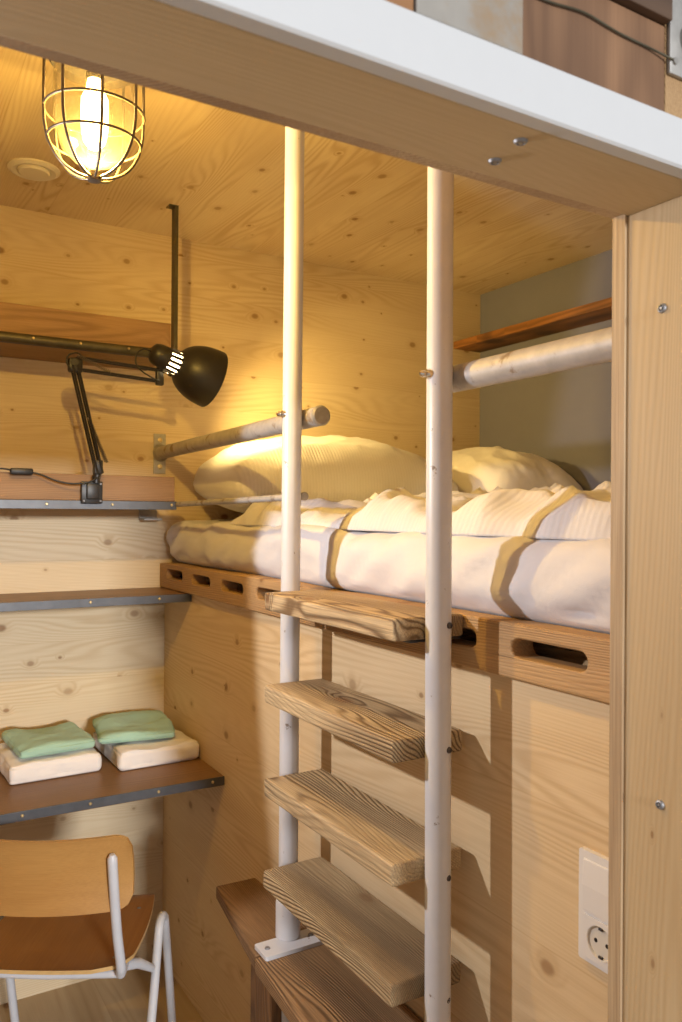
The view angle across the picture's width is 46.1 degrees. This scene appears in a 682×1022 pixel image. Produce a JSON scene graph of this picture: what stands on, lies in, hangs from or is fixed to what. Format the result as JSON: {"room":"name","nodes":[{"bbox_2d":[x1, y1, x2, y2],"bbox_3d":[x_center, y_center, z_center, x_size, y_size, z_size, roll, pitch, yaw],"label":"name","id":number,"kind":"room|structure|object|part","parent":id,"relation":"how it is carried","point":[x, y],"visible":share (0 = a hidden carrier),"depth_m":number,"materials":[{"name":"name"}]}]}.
{"room":"bedroom","nodes":[
{"label":"bedroom","id":0,"kind":"room"},
{"bbox_2d":[0,959,203,1021],"bbox_3d":[0.353,1.498,0.611,3.350,0.050,4.560,0,0,-31],"label":"floor","id":1,"kind":"structure","parent":0,"point":[126,999],"depth_m":2.39,"materials":[{"name":"brown wood"}]},
{"bbox_2d":[0,835,175,1021],"bbox_3d":[-0.664,1.088,1.946,0.460,0.772,0.497,0,0,0],"label":"chair","id":2,"kind":"object","parent":1,"relation":"on","point":[69,909],"visible":1,"depth_m":1.79,"materials":[{"name":"brown wood"}]},
{"bbox_3d":[-0.660,0.787,1.737,0.406,0.169,0.078,0,0,0],"label":"backrest","id":3,"kind":"part","parent":2,"relation":"part of","materials":[{"name":"brown wood"}]},
{"bbox_3d":[-0.662,1.029,1.969,0.372,0.022,0.362,0,0,0],"label":"seat","id":4,"kind":"part","parent":2,"relation":"part of","materials":[{"name":"brown wood"}]},
{"bbox_3d":[-0.496,0.897,1.905,0.032,0.311,0.369,0,0,-2],"label":"post","id":5,"kind":"part","parent":2,"relation":"part of","materials":[{"name":"white metal"}]},
{"bbox_2d":[216,878,422,1021],"bbox_3d":[-0.052,1.181,1.524,0.210,0.580,0.906,0,0,-31],"label":"bench","id":6,"kind":"object","parent":1,"relation":"on","point":[313,984],"visible":0.72,"depth_m":1.55,"materials":[{"name":"brown wood"}]},
{"bbox_3d":[-0.098,1.196,1.540,0.035,0.550,0.035,0,0,-31],"label":"steel leg","id":7,"kind":"part","parent":6,"relation":"part of","materials":[{"name":"white metal"}]},
{"bbox_2d":[255,127,462,1021],"bbox_3d":[0.020,-0.005,1.452,0.144,1.792,0.552,0,0,-31],"label":"ladder","id":8,"kind":"object","parent":6,"relation":"on","point":[401,964],"visible":1,"depth_m":1.34,"materials":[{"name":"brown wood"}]},
{"bbox_2d":[176,492,308,506],"bbox_3d":[-0.281,-0.026,2.030,0.018,0.029,0.821,0,0,-30],"label":"rod","id":9,"kind":"object","parent":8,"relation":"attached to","point":[304,495],"visible":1,"depth_m":1.98,"materials":[{"name":"silver metal"}]},
{"bbox_2d":[0,205,479,1004],"bbox_3d":[-0.724,0.252,2.584,3.100,2.434,0.060,0,0,-31],"label":"wall","id":10,"kind":"structure","parent":0,"point":[364,348],"depth_m":2.58,"materials":[{"name":"brown wood"}]},
{"bbox_2d":[0,302,170,370],"bbox_3d":[-1.200,-0.510,2.106,1.484,0.110,0.272,0,0,-31],"label":"wall shelf","id":11,"kind":"object","parent":10,"relation":"attached to","point":[28,332],"visible":0.84,"depth_m":2.27,"materials":[{"name":"brown wood"}]},
{"bbox_2d":[0,472,176,519],"bbox_3d":[-1.191,-0.041,2.121,1.520,0.132,0.258,0,0,-31],"label":"wall shelf","id":12,"kind":"object","parent":10,"relation":"attached to","point":[145,494],"visible":1,"depth_m":2.25,"materials":[{"name":"brown wood"}]},
{"bbox_2d":[0,344,227,503],"bbox_3d":[-0.774,-0.254,2.130,0.980,0.464,0.175,0,0,-32],"label":"desk lamp","id":13,"kind":"object","parent":12,"relation":"attached to","point":[198,373],"visible":1,"depth_m":2.27,"materials":[{"name":"black metal"}]},
{"bbox_2d":[10,468,32,474],"bbox_3d":[-0.861,-0.106,2.160,0.059,0.018,0.016,0,0,-31],"label":"switch","id":14,"kind":"object","parent":13,"relation":"attached to","point":[14,471],"depth_m":2.15,"materials":[{"name":"black plastic"}]},
{"bbox_3d":[-0.708,-0.253,2.235,0.100,0.301,0.031,0,0,-42],"label":"arm","id":15,"kind":"part","parent":13,"relation":"part of","materials":[{"name":"black paint"}]},
{"bbox_3d":[-0.629,-0.399,2.264,0.230,0.053,0.027,0,0,-27],"label":"arm","id":16,"kind":"part","parent":13,"relation":"part of","materials":[{"name":"black paint"}]},
{"bbox_2d":[148,344,172,369],"bbox_3d":[-0.516,-0.440,2.285,0.064,0.072,0.068,0,0,-31],"label":"socket","id":17,"kind":"object","parent":13,"relation":"attached to","point":[160,356],"depth_m":2.27,"materials":[{"name":"black paint"}]},
{"bbox_3d":[-0.469,-0.422,2.317,0.117,0.071,0.058,0,0,-31],"label":"bulb","id":18,"kind":"part","parent":13,"relation":"part of","materials":[{"name":"white glass"}]},
{"bbox_3d":[-0.422,-0.395,2.352,0.150,0.177,0.175,0,0,-31],"label":"lamp shade","id":19,"kind":"part","parent":13,"relation":"part of","materials":[{"name":"black paint"}]},
{"bbox_2d":[0,587,191,611],"bbox_3d":[-1.180,0.256,2.128,1.549,0.024,0.258,0,0,-31],"label":"wall shelf","id":20,"kind":"object","parent":10,"relation":"attached to","point":[151,595],"visible":0.92,"depth_m":2.32,"materials":[{"name":"brown wood"}]},
{"bbox_2d":[0,746,223,824],"bbox_3d":[-1.116,0.731,2.013,1.549,0.026,0.522,0,0,-31],"label":"desk","id":21,"kind":"object","parent":10,"relation":"attached to","point":[108,786],"visible":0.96,"depth_m":2.10,"materials":[{"name":"brown wood"}]},
{"bbox_2d":[0,742,101,784],"bbox_3d":[-0.834,0.690,2.266,0.252,0.060,0.271,0,0,-31],"label":"towel","id":22,"kind":"object","parent":21,"relation":"on","point":[16,770],"visible":0.61,"depth_m":2.16,"materials":[{"name":"white fabric"}]},
{"bbox_2d":[1,722,94,758],"bbox_3d":[-0.829,0.642,2.268,0.221,0.036,0.239,0,0,-31],"label":"towel","id":23,"kind":"object","parent":22,"relation":"on","point":[64,737],"visible":1,"depth_m":2.21,"materials":[{"name":"green fabric"}]},
{"bbox_2d":[93,730,198,770],"bbox_3d":[-0.585,0.692,2.389,0.244,0.060,0.291,0,0,-31],"label":"towel","id":24,"kind":"object","parent":21,"relation":"on","point":[125,756],"visible":0.67,"depth_m":2.29,"materials":[{"name":"white fabric"}]},
{"bbox_2d":[92,710,174,743],"bbox_3d":[-0.621,0.640,2.399,0.226,0.039,0.244,0,0,-22],"label":"towel","id":25,"kind":"object","parent":24,"relation":"on","point":[142,725],"visible":1,"depth_m":2.36,"materials":[{"name":"green fabric"}]},
{"bbox_2d":[153,405,329,473],"bbox_3d":[-0.316,-0.186,2.135,0.055,0.130,1.130,0,0,-29],"label":"guard rail","id":26,"kind":"object","parent":10,"relation":"attached to","point":[319,415],"visible":1,"depth_m":2.05,"materials":[{"name":"silver metal"}]},
{"bbox_3d":[-0.594,-0.187,2.623,0.040,0.130,0.005,0,0,-31],"label":"wall plate","id":27,"kind":"part","parent":26,"relation":"part of","materials":[{"name":"silver metal"}]},
{"bbox_2d":[0,46,612,294],"bbox_3d":[-0.193,-0.933,1.707,3.100,0.060,1.987,0,0,-31],"label":"ceiling","id":28,"kind":"structure","parent":0,"point":[365,211],"depth_m":2.29,"materials":[{"name":"brown wood"}]},
{"bbox_2d":[7,158,59,180],"bbox_3d":[-0.814,-0.899,2.124,0.132,0.017,0.132,0,0,-31],"label":"ceiling vent","id":29,"kind":"object","parent":28,"relation":"in","point":[33,169],"visible":1,"depth_m":2.10,"materials":[{"name":"plastic"}]},
{"bbox_2d":[42,58,145,183],"bbox_3d":[-0.414,-0.729,1.350,0.167,0.352,0.167,0,0,-31],"label":"ceiling lamp","id":30,"kind":"object","parent":28,"relation":"attached to","point":[94,101],"visible":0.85,"depth_m":1.34,"materials":[{"name":"clear glass"}]},
{"bbox_2d":[86,71,100,79],"bbox_3d":[-0.414,-0.738,1.350,0.030,0.026,0.030,0,0,-31],"label":"bulb socket","id":31,"kind":"object","parent":30,"relation":"attached to","point":[89,75],"depth_m":1.34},
{"bbox_3d":[-0.415,-0.666,1.350,0.045,0.116,0.045,0,0,-31],"label":"bulb","id":32,"kind":"part","parent":30,"relation":"part of","materials":[{"name":"white glass"}]},
{"bbox_2d":[166,204,178,350],"bbox_3d":[-0.502,-0.678,2.378,0.028,0.452,0.032,0,0,-31],"label":"rod","id":33,"kind":"object","parent":28,"relation":"hanging from","point":[175,208],"visible":0.79,"depth_m":2.37,"materials":[{"name":"metal"}]},
{"bbox_3d":[-0.501,-0.902,2.378,0.028,0.004,0.032,0,0,-31],"label":"foot plate","id":34,"kind":"part","parent":33,"relation":"part of","materials":[{"name":"metal"}]},
{"bbox_2d":[0,35,627,1021],"bbox_3d":[0.285,0.256,0.829,3.160,2.434,0.016,0,0,-31],"label":"door frame","id":35,"kind":"structure","parent":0,"point":[620,221],"depth_m":0.82,"materials":[{"name":"beige wood"}]},
{"bbox_2d":[0,0,681,215],"bbox_3d":[-0.183,-0.328,0.489,1.251,0.048,0.088,0,0,-31],"label":"wooden beam","id":36,"kind":"structure","parent":35,"relation":"attached to","point":[153,39],"depth_m":0.58,"materials":[{"name":"brown wood"}]},
{"bbox_2d":[386,0,412,10],"bbox_3d":[-0.505,-0.694,0.292,1.241,0.678,0.099,0,0,-31],"label":"trim","id":37,"kind":"structure","parent":35,"relation":"attached to","point":[408,4],"depth_m":0.56,"materials":[{"name":"orange wood"}]},
{"bbox_2d":[157,0,681,178],"bbox_3d":[-0.019,-0.327,0.526,1.700,0.044,0.016,0,0,-31],"label":"trim","id":38,"kind":"structure","parent":35,"relation":"attached to","point":[383,38],"depth_m":0.58,"materials":[{"name":"white paint"}]},
{"bbox_2d":[413,0,522,54],"bbox_3d":[0.073,-0.690,0.635,0.101,0.678,0.101,0,0,-31],"label":"trim","id":39,"kind":"structure","parent":35,"relation":"attached to","point":[498,22],"depth_m":0.60,"materials":[{"name":"beige wood"}]},
{"bbox_2d":[453,327,611,392],"bbox_3d":[0.285,-0.209,1.097,0.054,0.054,0.457,0,0,-31],"label":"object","id":40,"kind":"object","parent":35,"relation":"attached to","point":[594,347],"visible":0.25,"depth_m":1.09,"materials":[{"name":"silver metal"}]},
{"bbox_2d":[522,0,663,110],"bbox_3d":[0.187,-0.389,0.704,0.168,0.076,0.099,0,0,-31],"label":"trim","id":41,"kind":"structure","parent":35,"relation":"attached to","point":[572,42],"depth_m":0.66,"materials":[{"name":"brown wood"}]},
{"bbox_2d":[610,0,672,25],"bbox_3d":[0.191,-0.728,0.701,0.168,0.600,0.107,0,0,-31],"label":"trim","id":42,"kind":"structure","parent":35,"relation":"attached to","point":[658,11],"depth_m":0.69,"materials":[{"name":"brown wood"}]},
{"bbox_2d":[623,196,681,1021],"bbox_3d":[0.328,0.585,0.795,0.048,1.776,0.088,0,0,-31],"label":"wooden post","id":43,"kind":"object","parent":35,"relation":"attached to","point":[652,901],"depth_m":0.79,"materials":[{"name":"brown wood"}]},
{"bbox_2d":[664,24,681,118],"bbox_3d":[0.497,-0.687,0.888,0.547,0.678,0.099,0,0,-31],"label":"trim","id":44,"kind":"structure","parent":35,"relation":"attached to","point":[672,85],"depth_m":0.71,"materials":[{"name":"brown wood"}]},
{"bbox_2d":[667,0,681,79],"bbox_3d":[0.320,-0.420,0.704,0.056,0.073,0.036,0,0,-31],"label":"metal bracket","id":45,"kind":"object","parent":35,"relation":"attached to","point":[674,27],"visible":1,"depth_m":0.70,"materials":[{"name":"white metal"}]},
{"bbox_2d":[542,0,673,60],"bbox_3d":[0.218,-0.400,0.662,0.166,0.010,0.005,0,0,-29],"label":"wire","id":46,"kind":"object","parent":45,"relation":"attached to","point":[547,1],"visible":1,"depth_m":0.66,"materials":[{"name":"metal"}]},
{"bbox_2d":[162,595,609,1021],"bbox_3d":[-0.063,0.861,1.788,0.030,1.222,1.987,0,0,-31],"label":"wall partition","id":47,"kind":"structure","parent":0,"point":[530,772],"depth_m":1.44,"materials":[{"name":"brown wood"}]},
{"bbox_2d":[160,563,609,703],"bbox_3d":[0.494,0.222,2.118,1.352,0.108,1.984,0,0,-31],"label":"bed","id":48,"kind":"object","parent":47,"relation":"on","point":[574,661],"visible":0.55,"depth_m":1.24,"materials":[{"name":"brown wood"}]},
{"bbox_2d":[166,519,610,633],"bbox_3d":[0.498,0.103,2.119,1.346,0.147,1.994,0,0,-31],"label":"mattress","id":49,"kind":"object","parent":48,"relation":"on","point":[560,582],"visible":0.5,"depth_m":1.41,"materials":[{"name":"white fabric"}]},
{"bbox_2d":[193,435,457,512],"bbox_3d":[-0.048,-0.109,2.630,0.791,0.289,0.491,0,0,-28],"label":"pillow","id":50,"kind":"object","parent":49,"relation":"on","point":[334,468],"visible":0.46,"depth_m":2.41,"materials":[{"name":"white fabric"}]},
{"bbox_2d":[228,481,610,540],"bbox_3d":[0.609,-0.014,1.947,1.293,0.118,1.552,0,0,-31],"label":"duvet","id":51,"kind":"object","parent":49,"relation":"on","point":[558,511],"visible":0.76,"depth_m":1.38,"materials":[{"name":"white fabric"}]},
{"bbox_2d":[452,446,583,492],"bbox_3d":[0.538,-0.100,2.915,0.436,0.264,0.584,0,0,-30],"label":"pillow","id":52,"kind":"object","parent":49,"relation":"on","point":[487,468],"visible":0.31,"depth_m":2.70,"materials":[{"name":"white fabric"}]},
{"bbox_2d":[578,847,608,973],"bbox_3d":[0.346,0.533,1.061,0.013,0.149,0.080,0,0,-31],"label":"power outlet","id":53,"kind":"object","parent":47,"relation":"attached to","point":[593,866],"visible":0.66,"depth_m":1.07,"materials":[{"name":"white plastic"}]},
{"bbox_2d":[479,249,611,490],"bbox_3d":[1.107,-0.206,2.482,0.060,1.374,1.987,0,0,-31],"label":"wall","id":54,"kind":"structure","parent":0,"point":[563,418],"depth_m":2.95,"materials":[{"name":"grey paint"}]},
{"bbox_2d":[454,297,611,352],"bbox_3d":[0.947,-0.669,2.559,0.140,0.030,1.686,0,0,-31],"label":"niche shelf","id":55,"kind":"object","parent":54,"relation":"attached to","point":[601,310],"visible":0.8,"depth_m":2.88,"materials":[{"name":"brown wood"}]}
]}

